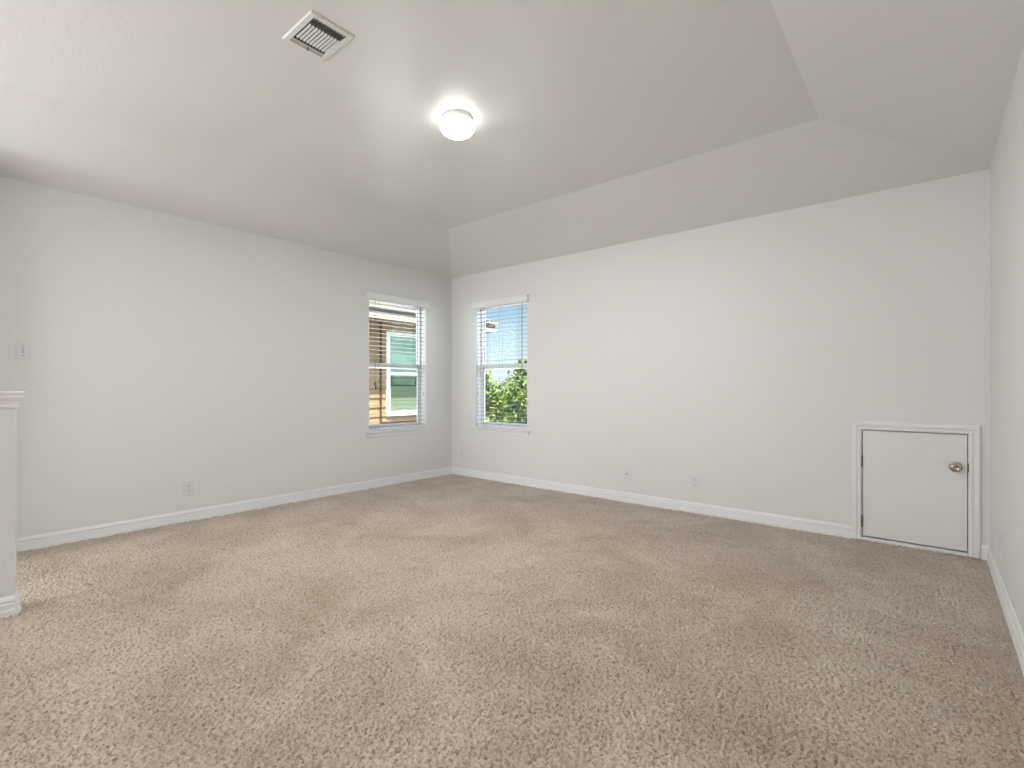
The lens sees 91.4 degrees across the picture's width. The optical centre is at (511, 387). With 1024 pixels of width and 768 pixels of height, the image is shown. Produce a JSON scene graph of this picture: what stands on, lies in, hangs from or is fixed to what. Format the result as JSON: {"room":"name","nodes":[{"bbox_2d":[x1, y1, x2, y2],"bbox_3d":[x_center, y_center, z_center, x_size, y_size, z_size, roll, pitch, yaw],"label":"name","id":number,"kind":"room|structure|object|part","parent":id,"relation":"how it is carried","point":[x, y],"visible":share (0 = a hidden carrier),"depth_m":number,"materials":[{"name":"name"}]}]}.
{"room":"empty bonus room","nodes":[
{"label":"empty bonus room","id":0,"kind":"room"},
{"bbox_2d":[0,391,24,617],"bbox_3d":[-3.498,0.556,1.138,0.172,1.077,3.426,0,0,40],"label":"wall","id":1,"kind":"structure","parent":0,"point":[10,602],"depth_m":2.37,"materials":[{"name":"white paint"}]},
{"bbox_3d":[-3.500,1.038,1.133,0.149,0.095,3.416,0,0,40],"label":"baseboard","id":2,"kind":"part","parent":1,"relation":"part of","materials":[{"name":"white wood"}]},
{"bbox_3d":[-3.498,0.065,1.135,0.162,0.064,3.423,0,0,40],"label":"cap moulding","id":3,"kind":"part","parent":1,"relation":"part of","materials":[{"name":"white wood"}]},
{"bbox_2d":[0,176,451,537],"bbox_3d":[-3.140,-0.120,3.523,0.140,2.490,7.540,0,0,40],"label":"wall","id":4,"kind":"structure","parent":0,"point":[167,350],"depth_m":4.00,"materials":[{"name":"white paint"}]},
{"bbox_2d":[16,341,30,359],"bbox_3d":[-3.225,-0.243,3.300,0.017,0.118,0.072,0,0,40],"label":"light switch","id":5,"kind":"object","parent":4,"relation":"attached to","point":[23,349],"visible":1,"depth_m":3.30,"materials":[{"name":"white plastic"}]},
{"bbox_2d":[184,480,193,495],"bbox_3d":[-2.610,0.813,4.040,0.008,0.122,0.074,0,0,40],"label":"wall outlet","id":6,"kind":"object","parent":4,"relation":"attached to","point":[188,485],"visible":1,"depth_m":4.04,"materials":[{"name":"white plastic"}]},
{"bbox_2d":[16,467,451,552],"bbox_3d":[-3.125,1.038,3.419,0.016,0.095,7.400,0,0,40],"label":"baseboard","id":7,"kind":"structure","parent":4,"relation":"attached to","point":[103,530],"depth_m":4.09,"materials":[{"name":"white wood"}]},
{"bbox_2d":[366,300,430,437],"bbox_3d":[-1.313,-0.230,5.673,0.172,1.530,0.876,0,0,40],"label":"window","id":8,"kind":"structure","parent":4,"relation":"in","point":[421,350],"depth_m":5.95,"materials":[{"name":"white plastic"}]},
{"bbox_3d":[-1.369,-0.588,5.720,0.018,0.747,0.724,0,0,40],"label":"sash","id":9,"kind":"part","parent":8,"relation":"part of","materials":[{"name":"white plastic"}]},
{"bbox_3d":[-1.352,0.083,5.706,0.018,0.715,0.724,0,0,40],"label":"sash","id":10,"kind":"part","parent":8,"relation":"part of","materials":[{"name":"white plastic"}]},
{"bbox_3d":[-1.293,0.479,5.657,0.122,0.020,0.876,0,0,40],"label":"sill","id":11,"kind":"part","parent":8,"relation":"part of","materials":[{"name":"white wood"}]},
{"bbox_2d":[367,291,430,430],"bbox_3d":[-1.280,-0.275,5.646,0.110,1.484,0.848,0,0,40],"label":"window blind","id":12,"kind":"object","parent":8,"relation":"attached to","point":[374,296],"visible":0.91,"depth_m":5.61,"materials":[{"name":"white plastic"}]},
{"bbox_3d":[-1.474,-0.481,5.405,0.003,0.928,0.003,0,0,40],"label":"lift cord","id":13,"kind":"part","parent":12,"relation":"part of","materials":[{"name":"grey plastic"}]},
{"bbox_3d":[-1.301,0.459,5.663,0.050,0.016,0.776,0,0,40],"label":"rail","id":14,"kind":"part","parent":12,"relation":"part of","materials":[{"name":"white plastic"}]},
{"bbox_2d":[0,474,1023,767],"bbox_3d":[-1.224,1.081,1.902,4.920,0.023,7.520,0,0,40],"label":"floor","id":15,"kind":"structure","parent":0,"point":[451,620],"depth_m":2.11,"materials":[{"name":"beige carpet"}]},
{"bbox_2d":[0,0,1023,277],"bbox_3d":[-1.263,-1.495,1.856,5.160,0.260,7.680,0,0,40],"label":"ceiling","id":16,"kind":"structure","parent":0,"point":[598,124],"depth_m":2.87,"materials":[{"name":"white paint"}]},
{"bbox_2d":[282,10,354,60],"bbox_3d":[-0.897,-1.615,2.316,0.268,0.020,0.212,0,0,40],"label":"ceiling vent","id":17,"kind":"object","parent":16,"relation":"in","point":[314,34],"visible":1,"depth_m":2.31,"materials":[{"name":"white metal"}]},
{"bbox_2d":[440,109,474,139],"bbox_3d":[-0.329,-1.569,3.011,0.208,0.111,0.208,0,0,40],"label":"ceiling light","id":18,"kind":"object","parent":16,"relation":"attached to","point":[455,124],"visible":1,"depth_m":2.94,"materials":[{"name":"white glass"}]},
{"bbox_2d":[452,169,989,545],"bbox_3d":[1.161,-0.120,4.744,4.880,2.490,0.140,0,0,40],"label":"wall","id":19,"kind":"structure","parent":0,"point":[742,356],"depth_m":4.01,"materials":[{"name":"white paint"}]},
{"bbox_2d":[471,302,529,435],"bbox_3d":[-0.101,-0.230,5.779,0.876,1.530,0.172,0,0,40],"label":"window","id":20,"kind":"structure","parent":19,"relation":"in","point":[480,363],"depth_m":6.00,"materials":[{"name":"white plastic"}]},
{"bbox_2d":[471,294,528,429],"bbox_3d":[-0.128,-0.275,5.747,0.848,1.484,0.110,0,0,40],"label":"window blind","id":21,"kind":"object","parent":20,"relation":"attached to","point":[524,298],"visible":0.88,"depth_m":5.71,"materials":[{"name":"white plastic"}]},
{"bbox_3d":[-0.111,0.459,5.767,0.776,0.016,0.050,0,0,40],"label":"rail","id":22,"kind":"part","parent":21,"relation":"part of","materials":[{"name":"white plastic"}]},
{"bbox_3d":[0.106,-0.500,5.542,0.003,0.891,0.003,0,0,10],"label":"lift cord","id":23,"kind":"part","parent":21,"relation":"part of","materials":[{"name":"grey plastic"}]},
{"bbox_3d":[0.116,-0.481,5.535,0.003,0.928,0.003,0,0,10],"label":"lift cord","id":24,"kind":"part","parent":21,"relation":"part of","materials":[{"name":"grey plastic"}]},
{"bbox_3d":[-0.117,0.479,5.760,0.876,0.020,0.122,0,0,40],"label":"sill","id":25,"kind":"part","parent":20,"relation":"part of","materials":[{"name":"white wood"}]},
{"bbox_3d":[-0.062,-0.260,5.826,0.792,1.470,0.050,0,0,40],"label":"frame","id":26,"kind":"part","parent":20,"relation":"part of","materials":[{"name":"white plastic"}]},
{"bbox_3d":[-0.068,0.083,5.818,0.724,0.715,0.018,0,0,40],"label":"sash","id":27,"kind":"part","parent":20,"relation":"part of","materials":[{"name":"white plastic"}]},
{"bbox_3d":[-0.054,-0.588,5.835,0.724,0.747,0.018,0,0,40],"label":"sash","id":28,"kind":"part","parent":20,"relation":"part of","materials":[{"name":"clear glass"}]},
{"bbox_2d":[623,467,630,480],"bbox_3d":[1.080,0.817,4.710,0.074,0.122,0.016,0,0,40],"label":"cable jack","id":29,"kind":"object","parent":19,"relation":"attached to","point":[626,471],"visible":1,"depth_m":4.71,"materials":[{"name":"white plastic"}]},
{"bbox_2d":[452,467,851,538],"bbox_3d":[0.836,1.038,4.914,4.164,0.095,0.016,0,0,40],"label":"baseboard","id":30,"kind":"structure","parent":19,"relation":"attached to","point":[827,528],"depth_m":4.38,"materials":[{"name":"white wood"}]},
{"bbox_2d":[691,474,698,489],"bbox_3d":[1.573,0.813,4.301,0.074,0.122,0.008,0,0,40],"label":"wall outlet","id":31,"kind":"object","parent":19,"relation":"attached to","point":[694,478],"visible":1,"depth_m":4.30,"materials":[{"name":"white plastic"}]},
{"bbox_2d":[852,421,980,558],"bbox_3d":[2.717,0.662,3.393,0.676,0.846,0.179,0,0,40],"label":"door","id":32,"kind":"structure","parent":19,"relation":"in","point":[915,485],"depth_m":3.35,"materials":[{"name":"white wood"}]},
{"bbox_3d":[2.837,0.512,3.196,0.057,0.057,0.033,0,0,40],"label":"knob","id":33,"kind":"part","parent":32,"relation":"part of","materials":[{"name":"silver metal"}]},
{"bbox_2d":[990,44,1023,636],"bbox_3d":[0.705,-0.120,0.296,0.140,2.490,7.540,0,0,40],"label":"wall","id":34,"kind":"structure","parent":0,"point":[1007,166],"depth_m":2.38,"materials":[{"name":"white paint"}]},
{"bbox_2d":[981,545,1023,674],"bbox_3d":[0.591,1.038,0.301,0.042,0.095,7.400,0,0,40],"label":"baseboard","id":35,"kind":"structure","parent":34,"relation":"attached to","point":[986,552],"depth_m":2.35,"materials":[{"name":"white wood"}]},
{"label":"outside","id":36,"kind":"structure","parent":0,"visible":0},
{"bbox_3d":[10.870,4.425,35.668,100.000,0.300,120.000,0,0,40],"label":"ground","id":37,"kind":"structure","parent":36,"visible":0},
{"bbox_2d":[369,302,497,424],"bbox_3d":[-6.279,0.885,8.689,6.910,6.780,10.420,0,0,40],"label":"house","id":38,"kind":"structure","parent":37,"relation":"on","point":[393,380],"depth_m":8.98,"materials":[{"name":"brown"}]},
{"bbox_3d":[-1.894,-0.605,9.435,0.008,0.650,1.050,0,0,40],"label":"pane","id":39,"kind":"part","parent":38,"relation":"part of","materials":[{"name":"green glass"}]},
{"bbox_3d":[-1.902,0.107,9.441,0.008,0.665,1.050,0,0,40],"label":"pane","id":40,"kind":"part","parent":38,"relation":"part of","materials":[{"name":"green glass"}]},
{"bbox_2d":[486,374,522,419],"bbox_3d":[-0.187,1.749,28.025,5.083,5.052,6.182,0,0,30],"label":"tree","id":41,"kind":"object","parent":37,"relation":"on","point":[512,375],"visible":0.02,"depth_m":28.46,"materials":[{"name":"green plant"}]},
{"bbox_2d":[485,358,526,423],"bbox_3d":[0.121,1.730,14.383,4.641,5.090,5.645,0,0,-18],"label":"tree","id":42,"kind":"object","parent":37,"relation":"on","point":[491,397],"visible":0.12,"depth_m":13.70,"materials":[{"name":"green plant"}]},
{"bbox_2d":[485,381,526,422],"bbox_3d":[-1.167,1.933,21.388,4.770,4.684,5.217,0,0,16],"label":"tree","id":43,"kind":"object","parent":37,"relation":"on","point":[510,419],"visible":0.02,"depth_m":21.55,"materials":[{"name":"green plant"}]}
]}

